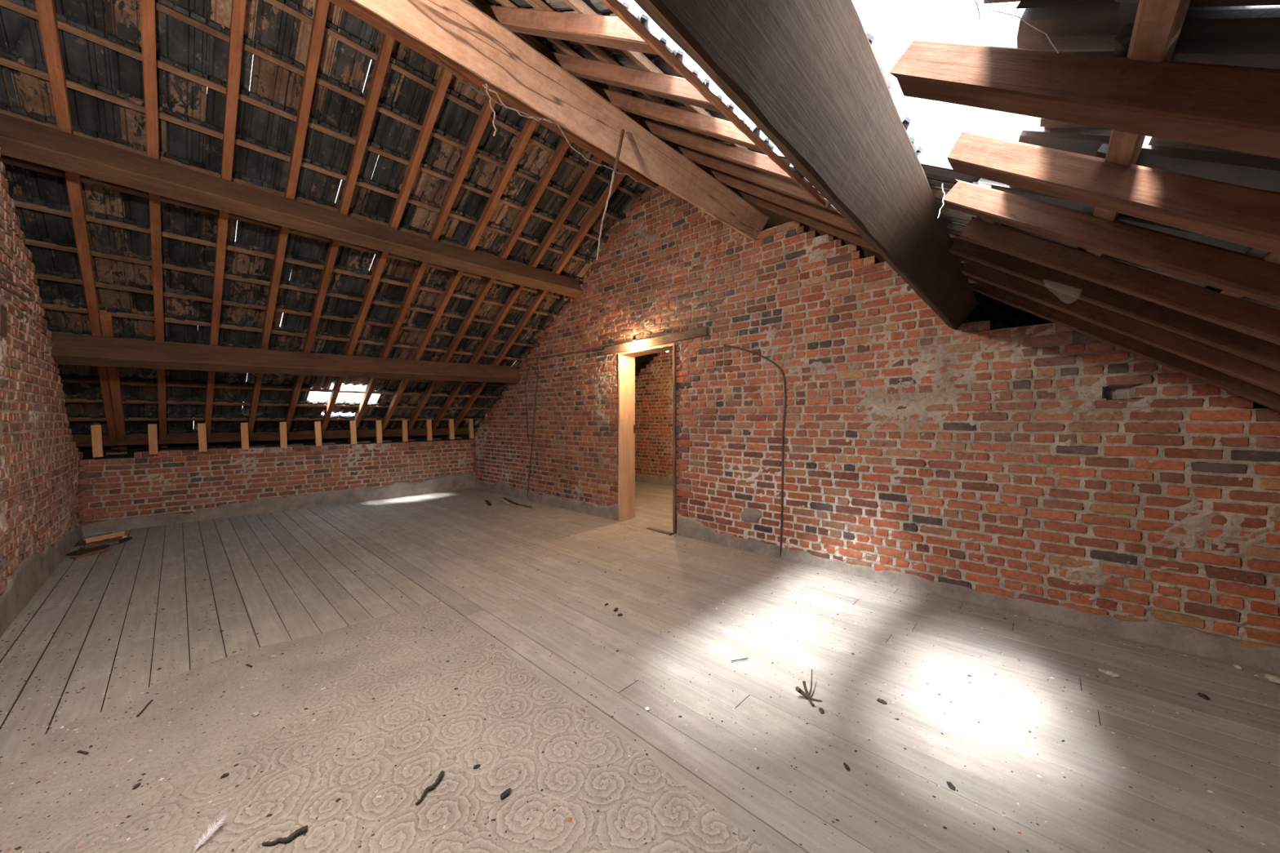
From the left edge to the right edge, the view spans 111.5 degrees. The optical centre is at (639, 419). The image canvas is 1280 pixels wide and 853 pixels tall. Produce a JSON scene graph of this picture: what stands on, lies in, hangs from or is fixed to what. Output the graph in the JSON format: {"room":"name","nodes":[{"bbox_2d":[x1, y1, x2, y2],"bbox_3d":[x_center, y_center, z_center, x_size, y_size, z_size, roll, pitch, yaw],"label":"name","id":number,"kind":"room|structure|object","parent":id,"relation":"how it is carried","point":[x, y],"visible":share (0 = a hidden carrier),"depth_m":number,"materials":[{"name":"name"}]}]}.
{"room":"attic","nodes":[
{"label":"attic","id":0,"kind":"room"},
{"bbox_2d":[0,146,83,594],"bbox_3d":[-2.910,-0.603,1.650,8.643,3.617,0.235,0,0,43],"label":"wall","id":1,"kind":"structure","parent":0,"point":[40,459],"depth_m":2.93,"materials":[{"name":"brick"}]},
{"bbox_2d":[0,303,7,336],"bbox_3d":[-3.658,-0.565,2.475,0.143,0.173,0.052,0,0,43],"label":"wall block","id":2,"kind":"object","parent":1,"relation":"attached to","point":[3,310],"visible":1,"depth_m":2.49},
{"bbox_2d":[0,276,34,302],"bbox_3d":[-3.620,-0.759,2.515,0.036,0.080,0.549,0,0,-40],"label":"iron hook","id":3,"kind":"object","parent":1,"relation":"attached to","point":[31,295],"visible":1,"depth_m":2.55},
{"bbox_2d":[0,524,83,637],"bbox_3d":[-2.781,1.000,1.685,8.280,0.399,0.035,0,0,43],"label":"baseboard","id":4,"kind":"structure","parent":1,"relation":"attached to","point":[28,577],"depth_m":2.93,"materials":[{"name":"concrete"}]},
{"bbox_2d":[78,413,487,525],"bbox_3d":[-3.521,0.554,7.096,0.226,1.308,6.908,0,0,43],"label":"wall","id":5,"kind":"structure","parent":0,"point":[185,482],"depth_m":5.44,"materials":[{"name":"red brick"}]},
{"bbox_2d":[72,435,92,447],"bbox_3d":[-6.019,0.237,4.708,0.054,0.120,0.125,0,0,43],"label":"wall plate","id":6,"kind":"object","parent":5,"relation":"attached to","point":[81,441],"depth_m":4.69,"materials":[{"name":"brown wood"}]},
{"bbox_2d":[35,0,118,449],"bbox_3d":[-4.338,-1.213,3.414,4.577,3.116,0.059,0,0,43],"label":"rafter","id":7,"kind":"object","parent":6,"relation":"on","point":[46,9],"visible":0.69,"depth_m":3.00,"materials":[{"name":"brown wood"}]},
{"bbox_2d":[90,425,103,457],"bbox_3d":[-5.677,0.230,4.556,0.055,0.340,0.085,0,0,44],"label":"post","id":8,"kind":"object","parent":5,"relation":"on","point":[95,430],"visible":1,"depth_m":4.54,"materials":[{"name":"brown wood"}]},
{"bbox_2d":[147,423,158,454],"bbox_3d":[-5.410,0.223,4.841,0.056,0.338,0.079,0,0,44],"label":"post","id":9,"kind":"object","parent":5,"relation":"on","point":[152,428],"visible":1,"depth_m":4.83,"materials":[{"name":"brown wood"}]},
{"bbox_2d":[197,422,207,452],"bbox_3d":[-5.146,0.217,5.122,0.054,0.339,0.084,0,0,43],"label":"post","id":10,"kind":"object","parent":5,"relation":"on","point":[202,434],"visible":1,"depth_m":5.11,"materials":[{"name":"brown wood"}]},
{"bbox_2d":[240,422,248,449],"bbox_3d":[-4.891,0.211,5.392,0.055,0.339,0.080,0,0,44],"label":"post","id":11,"kind":"object","parent":5,"relation":"on","point":[244,426],"visible":1,"depth_m":5.38,"materials":[{"name":"brown wood"}]},
{"bbox_2d":[76,430,476,458],"bbox_3d":[-3.904,0.500,7.256,0.030,0.600,7.600,0,0,43],"label":"trim","id":12,"kind":"structure","parent":5,"relation":"on","point":[87,451],"depth_m":5.73,"materials":[{"name":"wood"}]},
{"bbox_2d":[81,471,475,534],"bbox_3d":[-4.333,1.059,6.060,0.035,0.282,4.270,0,0,43],"label":"baseboard","id":13,"kind":"structure","parent":5,"relation":"attached to","point":[464,481],"depth_m":5.79,"materials":[{"name":"concrete"}]},
{"bbox_2d":[279,422,287,448],"bbox_3d":[-4.637,0.205,5.663,0.054,0.338,0.078,0,0,43],"label":"post","id":14,"kind":"object","parent":5,"relation":"on","point":[282,425],"visible":1,"depth_m":5.65,"materials":[{"name":"brown wood"}]},
{"bbox_2d":[314,421,322,446],"bbox_3d":[-4.383,0.199,5.932,0.055,0.339,0.083,0,0,44],"label":"post","id":15,"kind":"object","parent":5,"relation":"on","point":[317,433],"visible":1,"depth_m":5.91,"materials":[{"name":"brown wood"}]},
{"bbox_2d":[349,420,356,444],"bbox_3d":[-4.101,0.192,6.232,0.056,0.339,0.081,0,0,43],"label":"post","id":16,"kind":"object","parent":5,"relation":"on","point":[352,424],"visible":1,"depth_m":6.21,"materials":[{"name":"brown wood"}]},
{"bbox_2d":[375,420,382,443],"bbox_3d":[-3.877,0.186,6.471,0.056,0.338,0.078,0,0,43],"label":"post","id":17,"kind":"object","parent":5,"relation":"on","point":[378,423],"visible":1,"depth_m":6.45,"materials":[{"name":"brown wood"}]},
{"bbox_2d":[401,419,408,441],"bbox_3d":[-3.632,0.181,6.730,0.055,0.338,0.076,0,0,43],"label":"post","id":18,"kind":"object","parent":5,"relation":"on","point":[404,423],"visible":1,"depth_m":6.71,"materials":[{"name":"brown wood"}]},
{"bbox_2d":[426,419,432,440],"bbox_3d":[-3.383,0.174,6.995,0.056,0.339,0.080,0,0,45],"label":"post","id":19,"kind":"object","parent":5,"relation":"on","point":[428,422],"visible":1,"depth_m":6.97,"materials":[{"name":"brown wood"}]},
{"bbox_2d":[448,418,454,439],"bbox_3d":[-3.138,0.169,7.257,0.056,0.339,0.084,0,0,43],"label":"post","id":20,"kind":"object","parent":5,"relation":"on","point":[451,433],"visible":1,"depth_m":7.24,"materials":[{"name":"brown wood"}]},
{"bbox_2d":[0,480,1279,852],"bbox_3d":[-0.415,1.208,3.995,9.600,0.026,7.630,0,0,43],"label":"floor","id":21,"kind":"structure","parent":0,"point":[1081,813],"depth_m":1.82,"materials":[{"name":"wood"}]},
{"bbox_2d":[66,544,109,555],"bbox_3d":[-5.002,1.184,3.950,0.097,0.025,0.260,0,1,-5],"label":"wood offcut","id":22,"kind":"object","parent":21,"relation":"on","point":[83,550],"visible":0.97,"depth_m":3.92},
{"bbox_2d":[69,548,111,558],"bbox_3d":[-4.865,1.189,3.864,0.068,0.021,0.247,0,1,5],"label":"wood offcut","id":23,"kind":"object","parent":21,"relation":"on","point":[92,553],"visible":1,"depth_m":3.84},
{"bbox_2d":[78,541,119,550],"bbox_3d":[-5.055,1.182,4.069,0.108,0.034,0.227,0,0,15],"label":"wood offcut","id":24,"kind":"object","parent":21,"relation":"on","point":[110,543],"visible":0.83,"depth_m":4.07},
{"bbox_2d":[83,530,124,543],"bbox_3d":[-5.177,1.139,4.215,0.042,0.062,0.264,0,0,24],"label":"wood offcut","id":25,"kind":"object","parent":21,"relation":"on","point":[98,538],"visible":1,"depth_m":4.21,"materials":[{"name":"brown wood"}]},
{"bbox_2d":[193,811,228,852],"bbox_3d":[-1.229,1.177,1.243,0.041,0.037,0.112,0,0,8],"label":"feather","id":26,"kind":"object","parent":21,"relation":"on","point":[211,832],"visible":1,"depth_m":1.24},
{"bbox_2d":[261,825,307,845],"bbox_3d":[-1.009,1.186,1.234,0.106,0.018,0.029,0,0,-24],"label":"twig","id":27,"kind":"object","parent":21,"relation":"on","point":[303,829],"visible":1,"depth_m":1.23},
{"bbox_2d":[415,770,444,804],"bbox_3d":[-0.674,1.187,1.406,0.023,0.016,0.128,0,0,15],"label":"twig","id":28,"kind":"object","parent":21,"relation":"on","point":[439,778],"visible":1,"depth_m":1.41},
{"bbox_2d":[0,488,1275,852],"bbox_3d":[-1.339,1.194,3.231,8.104,0.011,4.201,0,0,43],"label":"debris","id":29,"kind":"object","parent":21,"relation":"on","point":[570,819],"depth_m":1.88,"materials":[{"name":"black"}]},
{"bbox_2d":[795,669,822,706],"bbox_3d":[0.748,1.163,1.890,0.096,0.069,0.156,0,0,43],"label":"sprig","id":30,"kind":"object","parent":21,"relation":"on","point":[806,695],"visible":1,"depth_m":1.86,"materials":[{"name":"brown plant"}]},
{"bbox_2d":[1264,674,1279,684],"bbox_3d":[2.897,1.188,1.986,0.043,0.029,0.067,0,0,-1],"label":"chip","id":31,"kind":"object","parent":21,"relation":"on","point":[1275,679],"visible":1,"depth_m":1.98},
{"bbox_2d":[0,0,1279,435],"bbox_3d":[-1.240,-1.089,3.045,10.157,3.680,5.022,0,0,43],"label":"roof","id":32,"kind":"structure","parent":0,"point":[1235,33],"depth_m":3.43,"materials":[{"name":"wood"}]},
{"bbox_2d":[102,434,148,446],"bbox_3d":[-5.812,0.235,4.928,0.054,0.121,0.333,0,0,43],"label":"wall plate","id":33,"kind":"object","parent":32,"relation":"attached to","point":[139,439],"depth_m":4.93,"materials":[{"name":"brown wood"}]},
{"bbox_2d":[99,311,127,449],"bbox_3d":[-5.292,-0.289,4.397,1.854,1.290,0.066,0,0,43],"label":"rafter","id":34,"kind":"object","parent":33,"relation":"on","point":[105,317],"visible":0.76,"depth_m":4.34,"materials":[{"name":"brown wood"}]},
{"bbox_2d":[157,433,198,444],"bbox_3d":[-5.534,0.233,5.224,0.054,0.121,0.328,0,0,43],"label":"wall plate","id":35,"kind":"object","parent":32,"relation":"attached to","point":[171,438],"depth_m":5.21,"materials":[{"name":"brown wood"}]},
{"bbox_2d":[139,0,167,448],"bbox_3d":[-4.082,-1.214,3.686,4.579,3.116,0.059,0,0,43],"label":"rafter","id":36,"kind":"object","parent":35,"relation":"on","point":[147,7],"visible":0.79,"depth_m":3.01,"materials":[{"name":"brown wood"}]},
{"bbox_2d":[206,431,240,442],"bbox_3d":[-5.263,0.230,5.511,0.054,0.121,0.306,0,0,43],"label":"wall plate","id":37,"kind":"object","parent":32,"relation":"attached to","point":[215,437],"depth_m":5.50,"materials":[{"name":"brown wood"}]},
{"bbox_2d":[204,0,246,446],"bbox_3d":[-3.830,-1.213,3.954,4.579,3.117,0.059,0,0,43],"label":"rafter","id":38,"kind":"object","parent":37,"relation":"on","point":[238,6],"visible":0.84,"depth_m":3.18,"materials":[{"name":"brown wood"}]},
{"bbox_2d":[60,377,497,398],"bbox_3d":[-4.083,-0.371,5.660,0.046,0.043,4.830,0,0,43],"label":"batten","id":39,"kind":"object","parent":38,"relation":"attached to","point":[62,380],"visible":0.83,"depth_m":5.08,"materials":[{"name":"brown wood"}]},
{"bbox_2d":[248,431,279,441],"bbox_3d":[-4.998,0.229,5.794,0.054,0.118,0.313,0,0,43],"label":"wall plate","id":40,"kind":"object","parent":32,"relation":"attached to","point":[256,436],"depth_m":5.78,"materials":[{"name":"brown wood"}]},
{"bbox_2d":[0,108,578,279],"bbox_3d":[-2.467,-1.860,4.140,0.046,0.044,4.830,0,0,43],"label":"batten","id":41,"kind":"object","parent":32,"relation":"attached to","point":[206,171],"visible":0.6,"depth_m":3.41,"materials":[{"name":"brown wood"}]},
{"bbox_2d":[286,431,315,439],"bbox_3d":[-4.732,0.225,6.076,0.054,0.117,0.308,0,0,43],"label":"wall plate","id":42,"kind":"object","parent":32,"relation":"attached to","point":[292,435],"depth_m":6.06,"materials":[{"name":"brown wood"}]},
{"bbox_2d":[247,0,329,444],"bbox_3d":[-3.566,-1.213,4.234,4.578,3.115,0.059,0,0,43],"label":"rafter","id":43,"kind":"object","parent":42,"relation":"on","point":[322,6],"visible":0.82,"depth_m":3.37,"materials":[{"name":"brown wood"}]},
{"bbox_2d":[64,398,489,409],"bbox_3d":[-4.285,-0.185,5.850,0.045,0.043,4.830,0,0,43],"label":"batten","id":44,"kind":"object","parent":43,"relation":"attached to","point":[67,400],"visible":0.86,"depth_m":5.28,"materials":[{"name":"brown wood"}]},
{"bbox_2d":[40,303,524,361],"bbox_3d":[-3.476,-0.930,5.089,0.046,0.045,4.830,0,0,43],"label":"batten","id":45,"kind":"object","parent":43,"relation":"attached to","point":[48,306],"visible":0.8,"depth_m":4.42,"materials":[{"name":"brown wood"}]},
{"bbox_2d":[0,155,568,301],"bbox_3d":[-2.672,-1.674,4.333,0.045,0.044,4.830,0,0,43],"label":"batten","id":46,"kind":"object","parent":43,"relation":"attached to","point":[17,162],"visible":0.83,"depth_m":3.49,"materials":[{"name":"brown wood"}]},
{"bbox_2d":[35,272,533,347],"bbox_3d":[-3.277,-1.116,4.902,0.046,0.044,4.830,0,0,43],"label":"batten","id":47,"kind":"object","parent":43,"relation":"attached to","point":[46,277],"visible":0.82,"depth_m":4.22,"materials":[{"name":"brown wood"}]},
{"bbox_2d":[13,200,555,316],"bbox_3d":[-2.874,-1.488,4.523,0.047,0.044,4.830,0,0,43],"label":"batten","id":48,"kind":"object","parent":43,"relation":"attached to","point":[19,203],"visible":0.87,"depth_m":3.81,"materials":[{"name":"brown wood"}]},
{"bbox_2d":[321,430,350,439],"bbox_3d":[-4.451,0.223,6.374,0.054,0.118,0.340,0,0,43],"label":"wall plate","id":49,"kind":"object","parent":32,"relation":"attached to","point":[328,433],"depth_m":6.36,"materials":[{"name":"brown wood"}]},
{"bbox_2d":[284,32,395,436],"bbox_3d":[-3.313,-1.213,4.504,4.578,3.117,0.059,0,0,43],"label":"rafter","id":50,"kind":"object","parent":49,"relation":"on","point":[387,42],"visible":0.76,"depth_m":3.65,"materials":[{"name":"brown wood"}]},
{"bbox_2d":[333,376,506,386],"bbox_3d":[-3.881,-0.557,5.470,0.048,0.045,4.830,0,0,43],"label":"batten","id":51,"kind":"object","parent":50,"relation":"attached to","point":[418,380],"visible":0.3,"depth_m":6.53,"materials":[{"name":"brown wood"}]},
{"bbox_2d":[355,429,376,437],"bbox_3d":[-4.188,0.218,6.654,0.054,0.120,0.261,0,0,43],"label":"wall plate","id":52,"kind":"object","parent":32,"relation":"attached to","point":[360,433],"depth_m":6.64,"materials":[{"name":"brown wood"}]},
{"bbox_2d":[382,429,402,437],"bbox_3d":[-3.940,0.222,6.918,0.054,0.114,0.283,0,0,43],"label":"wall plate","id":53,"kind":"object","parent":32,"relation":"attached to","point":[387,433],"depth_m":6.90,"materials":[{"name":"brown wood"}]},
{"bbox_2d":[320,66,452,440],"bbox_3d":[-3.036,-1.213,4.798,4.578,3.114,0.059,0,0,43],"label":"rafter","id":54,"kind":"object","parent":53,"relation":"on","point":[445,76],"visible":0.77,"depth_m":3.99,"materials":[{"name":"brown wood"}]},
{"bbox_2d":[0,56,594,264],"bbox_3d":[-2.269,-2.046,3.954,0.046,0.043,4.830,0,0,43],"label":"batten","id":55,"kind":"object","parent":54,"relation":"attached to","point":[6,62],"visible":0.89,"depth_m":3.21,"materials":[{"name":"brown wood"}]},
{"bbox_2d":[408,428,426,435],"bbox_3d":[-3.681,0.216,7.194,0.054,0.114,0.280,0,0,43],"label":"wall plate","id":56,"kind":"object","parent":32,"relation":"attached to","point":[414,432],"depth_m":7.18,"materials":[{"name":"brown wood"}]},
{"bbox_2d":[346,94,497,441],"bbox_3d":[-2.779,-1.213,5.072,4.578,3.116,0.059,0,0,43],"label":"rafter","id":57,"kind":"object","parent":56,"relation":"on","point":[486,112],"visible":0.77,"depth_m":4.28,"materials":[{"name":"brown wood"}]},
{"bbox_2d":[431,427,448,435],"bbox_3d":[-3.428,0.211,7.463,0.054,0.118,0.274,0,0,43],"label":"wall plate","id":58,"kind":"object","parent":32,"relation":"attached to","point":[438,431],"depth_m":7.46,"materials":[{"name":"brown wood"}]},
{"bbox_2d":[453,427,468,435],"bbox_3d":[-3.180,0.215,7.726,0.054,0.115,0.250,0,0,43],"label":"wall plate","id":59,"kind":"object","parent":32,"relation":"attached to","point":[459,430],"depth_m":7.71,"materials":[{"name":"brown wood"}]},
{"bbox_2d":[374,117,537,440],"bbox_3d":[-2.518,-1.213,5.348,4.577,3.116,0.059,0,0,43],"label":"rafter","id":60,"kind":"object","parent":59,"relation":"on","point":[531,124],"visible":0.84,"depth_m":4.58,"materials":[{"name":"brown wood"}]},
{"bbox_2d":[400,137,571,439],"bbox_3d":[-2.258,-1.213,5.625,4.578,3.116,0.059,0,0,43],"label":"rafter","id":61,"kind":"object","parent":59,"relation":"on","point":[563,145],"visible":0.74,"depth_m":4.89,"materials":[{"name":"brown wood"}]},
{"bbox_2d":[67,417,482,421],"bbox_3d":[-4.486,0.001,6.040,0.047,0.045,4.830,0,0,43],"label":"batten","id":62,"kind":"object","parent":61,"relation":"attached to","point":[69,419],"visible":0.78,"depth_m":5.43,"materials":[{"name":"brown wood"}]},
{"bbox_2d":[425,155,602,439],"bbox_3d":[-1.991,-1.214,5.909,4.577,3.116,0.059,0,0,43],"label":"rafter","id":63,"kind":"object","parent":59,"relation":"on","point":[592,167],"visible":0.74,"depth_m":5.20,"materials":[{"name":"brown wood"}]},
{"bbox_2d":[25,238,544,333],"bbox_3d":[-3.076,-1.302,4.713,0.047,0.043,4.830,0,0,43],"label":"batten","id":64,"kind":"object","parent":63,"relation":"attached to","point":[28,242],"visible":0.86,"depth_m":4.02,"materials":[{"name":"brown wood"}]},
{"bbox_2d":[0,0,608,244],"bbox_3d":[-2.062,-2.232,3.759,0.046,0.045,4.830,0,0,43],"label":"batten","id":65,"kind":"object","parent":63,"relation":"attached to","point":[25,11],"visible":0.87,"depth_m":3.01,"materials":[{"name":"brown wood"}]},
{"bbox_2d":[136,0,622,222],"bbox_3d":[-1.864,-2.419,3.572,0.046,0.044,4.830,0,0,43],"label":"batten","id":66,"kind":"object","parent":63,"relation":"attached to","point":[161,7],"visible":0.87,"depth_m":3.19,"materials":[{"name":"brown wood"}]},
{"bbox_2d":[263,0,640,199],"bbox_3d":[-1.661,-2.605,3.382,0.046,0.044,4.830,0,0,43],"label":"batten","id":67,"kind":"object","parent":63,"relation":"attached to","point":[277,3],"visible":0.94,"depth_m":3.34,"materials":[{"name":"brown wood"}]},
{"bbox_2d":[445,169,625,438],"bbox_3d":[-1.754,-1.212,6.160,4.578,3.115,0.059,0,0,43],"label":"rafter","id":68,"kind":"object","parent":59,"relation":"on","point":[601,203],"visible":0.76,"depth_m":5.51,"materials":[{"name":"brown wood"}]},
{"bbox_2d":[328,0,657,188],"bbox_3d":[-1.414,-2.643,3.142,0.080,0.174,4.620,0,0,43],"label":"ridge beam","id":69,"kind":"structure","parent":68,"relation":"attached to","point":[353,8],"depth_m":3.26,"materials":[{"name":"brown wood"}]},
{"bbox_2d":[888,39,1279,158],"bbox_3d":[1.209,-0.089,0.277,1.860,1.328,0.079,0,0,43],"label":"rafter","id":70,"kind":"object","parent":32,"relation":"attached to","point":[1233,108],"visible":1,"depth_m":0.68,"materials":[{"name":"brown wood"}]},
{"bbox_2d":[911,0,1058,53],"bbox_3d":[0.570,-0.725,0.747,0.222,0.251,0.093,0,0,38],"label":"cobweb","id":71,"kind":"object","parent":70,"relation":"attached to","point":[977,8],"visible":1,"depth_m":0.76},
{"bbox_2d":[942,179,1279,307],"bbox_3d":[1.683,-0.101,0.792,1.876,1.339,0.064,0,0,43],"label":"rafter","id":72,"kind":"object","parent":32,"relation":"attached to","point":[1246,275],"visible":0.98,"depth_m":1.14,"materials":[{"name":"brown wood"}]},
{"bbox_2d":[946,131,1279,254],"bbox_3d":[1.470,-0.075,0.526,1.805,1.295,0.078,0,0,43],"label":"rafter","id":73,"kind":"object","parent":32,"relation":"attached to","point":[1243,215],"visible":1,"depth_m":0.91,"materials":[{"name":"brown wood"}]},
{"bbox_2d":[957,216,1279,345],"bbox_3d":[1.921,-0.096,1.049,1.892,1.341,0.063,0,0,43],"label":"rafter","id":74,"kind":"object","parent":32,"relation":"attached to","point":[1261,322],"visible":1,"depth_m":1.36,"materials":[{"name":"brown wood"}]},
{"bbox_2d":[635,350,672,478],"bbox_3d":[1.170,-0.668,7.431,5.424,3.742,0.232,0,0,43],"label":"wall","id":75,"kind":"structure","parent":0,"point":[654,383],"depth_m":8.13,"materials":[{"name":"red brick"}]},
{"bbox_2d":[635,474,672,486],"bbox_3d":[1.018,1.114,7.416,5.000,0.172,0.035,0,0,43],"label":"baseboard","id":76,"kind":"structure","parent":75,"relation":"attached to","point":[660,480],"depth_m":8.11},
{"bbox_2d":[635,311,1010,376],"bbox_3d":[2.105,-0.900,6.820,9.800,4.200,0.100,0,0,43],"label":"wall","id":77,"kind":"structure","parent":0,"point":[973,317],"depth_m":5.08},
{"bbox_2d":[471,185,1279,648],"bbox_3d":[0.194,-0.664,4.874,8.741,3.744,0.234,0,0,43],"label":"wall","id":78,"kind":"structure","parent":0,"point":[1051,464],"depth_m":3.16,"materials":[{"name":"red brick"}]},
{"bbox_2d":[34,333,520,382],"bbox_3d":[-3.412,-0.634,5.088,0.245,0.365,4.626,0,0,43],"label":"purlin","id":79,"kind":"object","parent":78,"relation":"attached to","point":[67,348],"visible":0.97,"depth_m":4.43,"materials":[{"name":"brown wood"}]},
{"bbox_2d":[0,113,582,298],"bbox_3d":[-2.326,-1.680,4.069,0.248,0.289,4.621,0,0,43],"label":"purlin","id":80,"kind":"object","parent":78,"relation":"attached to","point":[20,139],"visible":0.99,"depth_m":3.25,"materials":[{"name":"brown wood"}]},
{"bbox_2d":[527,356,538,497],"bbox_3d":[-1.566,0.140,6.370,0.288,2.082,0.017,0,0,43],"label":"cable","id":81,"kind":"object","parent":78,"relation":"attached to","point":[536,357],"visible":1,"depth_m":6.35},
{"bbox_2d":[475,480,618,520],"bbox_3d":[-1.568,1.101,6.375,3.620,0.198,0.034,0,0,43],"label":"baseboard","id":82,"kind":"structure","parent":78,"relation":"attached to","point":[611,512],"depth_m":6.01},
{"bbox_2d":[351,0,768,240],"bbox_3d":[-0.460,-1.723,2.300,0.200,0.239,4.500,0,0,43],"label":"ceiling beam","id":83,"kind":"structure","parent":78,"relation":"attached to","point":[459,30],"depth_m":2.26,"materials":[{"name":"brown wood"}]},
{"bbox_2d":[431,53,661,192],"bbox_3d":[-0.714,-1.960,2.945,1.180,1.163,1.309,0,0,43],"label":"cable","id":84,"kind":"object","parent":83,"relation":"hanging from","point":[443,64],"visible":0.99,"depth_m":2.47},
{"bbox_2d":[471,3,657,54],"bbox_3d":[-0.743,-1.945,2.118,2.255,1.624,0.066,0,0,43],"label":"rafter","id":85,"kind":"object","parent":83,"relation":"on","point":[611,32],"visible":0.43,"depth_m":1.62,"materials":[{"name":"brown wood"}]},
{"bbox_2d":[563,0,843,239],"bbox_3d":[0.013,-1.482,1.807,0.051,0.048,4.830,0,0,43],"label":"batten","id":86,"kind":"object","parent":85,"relation":"attached to","point":[580,6],"visible":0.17,"depth_m":1.77,"materials":[{"name":"brown wood"}]},
{"bbox_2d":[596,128,624,260],"bbox_3d":[-0.169,-1.311,2.535,0.181,0.802,0.024,0,0,-30],"label":"hanging rod","id":87,"kind":"object","parent":83,"relation":"hanging from","point":[615,164],"visible":1,"depth_m":2.53,"materials":[{"name":"wood"}]},
{"bbox_2d":[533,47,720,112],"bbox_3d":[-0.501,-1.944,2.375,2.257,1.625,0.065,0,0,43],"label":"rafter","id":88,"kind":"object","parent":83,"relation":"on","point":[674,88],"visible":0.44,"depth_m":1.90,"materials":[{"name":"brown wood"}]},
{"bbox_2d":[583,82,763,152],"bbox_3d":[-0.268,-1.944,2.623,2.255,1.623,0.065,0,0,43],"label":"rafter","id":89,"kind":"object","parent":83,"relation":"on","point":[723,130],"visible":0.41,"depth_m":2.16,"materials":[{"name":"brown wood"}]},
{"bbox_2d":[600,0,826,207],"bbox_3d":[-0.136,-1.129,1.117,0.036,0.035,3.239,0,0,43],"label":"roof trimmer","id":90,"kind":"structure","parent":89,"relation":"attached to","point":[615,6],"depth_m":1.46,"materials":[{"name":"brown wood"}]},
{"bbox_2d":[624,112,797,184],"bbox_3d":[-0.026,-1.944,2.882,2.255,1.624,0.066,0,0,43],"label":"rafter","id":91,"kind":"object","parent":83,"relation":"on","point":[748,158],"visible":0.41,"depth_m":2.42,"materials":[{"name":"brown wood"}]},
{"bbox_2d":[604,326,709,533],"bbox_3d":[0.207,0.156,4.863,1.482,2.128,0.295,0,0,43],"label":"door frame","id":92,"kind":"structure","parent":78,"relation":"in","point":[626,361],"depth_m":5.14,"materials":[{"name":"wood"}]},
{"bbox_2d":[740,506,761,522],"bbox_3d":[0.995,0.872,3.945,0.212,0.141,0.035,0,0,43],"label":"lump","id":93,"kind":"object","parent":78,"relation":"attached to","point":[748,514],"visible":1,"depth_m":3.93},
{"bbox_2d":[723,344,786,555],"bbox_3d":[1.022,0.236,3.934,0.620,1.888,0.015,0,0,43],"label":"cable","id":94,"kind":"object","parent":78,"relation":"attached to","point":[724,345],"visible":1,"depth_m":3.74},
{"bbox_2d":[633,0,977,329],"bbox_3d":[0.656,-0.741,1.245,0.204,0.286,4.491,0,0,42],"label":"purlin","id":95,"kind":"object","parent":78,"relation":"attached to","point":[808,74],"visible":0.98,"depth_m":0.98,"materials":[{"name":"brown wood"}]},
{"bbox_2d":[657,137,1279,371],"bbox_3d":[1.104,-1.093,2.270,4.738,3.327,0.062,0,0,43],"label":"rafter","id":96,"kind":"object","parent":95,"relation":"on","point":[1257,350],"visible":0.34,"depth_m":1.67,"materials":[{"name":"brown wood"}]},
{"bbox_2d":[691,160,1279,394],"bbox_3d":[1.379,-1.093,2.561,4.737,3.324,0.062,0,0,43],"label":"rafter","id":97,"kind":"object","parent":95,"relation":"on","point":[1267,378],"visible":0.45,"depth_m":1.95,"materials":[{"name":"brown wood"}]},
{"bbox_2d":[495,0,782,215],"bbox_3d":[-0.378,-1.855,2.174,0.051,0.048,4.830,0,0,43],"label":"batten","id":98,"kind":"object","parent":97,"relation":"attached to","point":[557,42],"visible":0.17,"depth_m":2.16,"materials":[{"name":"brown wood"}]},
{"bbox_2d":[977,182,1018,309],"bbox_3d":[1.770,-0.736,2.111,0.051,0.048,1.980,0,0,43],"label":"batten","id":99,"kind":"object","parent":97,"relation":"attached to","point":[984,220],"visible":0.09,"depth_m":1.59,"materials":[{"name":"brown wood"}]},
{"bbox_2d":[1085,0,1191,257],"bbox_3d":[0.988,-0.549,0.890,0.050,0.047,4.830,0,0,43],"label":"batten","id":100,"kind":"object","parent":97,"relation":"attached to","point":[1158,24],"visible":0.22,"depth_m":0.62,"materials":[{"name":"brown wood"}]},
{"bbox_2d":[722,182,1279,412],"bbox_3d":[1.652,-1.093,2.853,4.737,3.327,0.062,0,0,43],"label":"rafter","id":101,"kind":"object","parent":95,"relation":"on","point":[1257,394],"visible":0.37,"depth_m":2.21,"materials":[{"name":"brown wood"}]},
{"bbox_2d":[470,0,754,204],"bbox_3d":[-0.573,-2.042,2.358,0.051,0.048,4.830,0,0,43],"label":"batten","id":102,"kind":"object","parent":101,"relation":"attached to","point":[528,37],"visible":0.16,"depth_m":2.35,"materials":[{"name":"brown wood"}]},
{"bbox_2d":[524,0,810,226],"bbox_3d":[-0.183,-1.668,1.991,0.051,0.048,4.830,0,0,43],"label":"batten","id":103,"kind":"object","parent":101,"relation":"attached to","point":[596,51],"visible":0.16,"depth_m":1.97,"materials":[{"name":"brown wood"}]},
{"bbox_2d":[1217,252,1279,298],"bbox_3d":[1.184,-0.362,0.705,0.052,0.047,4.830,0,0,43],"label":"batten","id":104,"kind":"object","parent":101,"relation":"attached to","point":[1270,257],"visible":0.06,"depth_m":0.98,"materials":[{"name":"brown wood"}]},
{"bbox_2d":[676,512,1279,674],"bbox_3d":[1.768,1.088,3.237,3.780,0.224,0.034,0,0,43],"label":"baseboard","id":105,"kind":"structure","parent":78,"relation":"attached to","point":[1187,639],"depth_m":2.60,"materials":[{"name":"concrete"}]},
{"bbox_2d":[635,183,1268,408],"bbox_3d":[1.253,-1.310,5.768,9.668,3.460,2.700,0,0,43],"label":"ceiling","id":106,"kind":"structure","parent":0,"point":[997,311],"depth_m":4.43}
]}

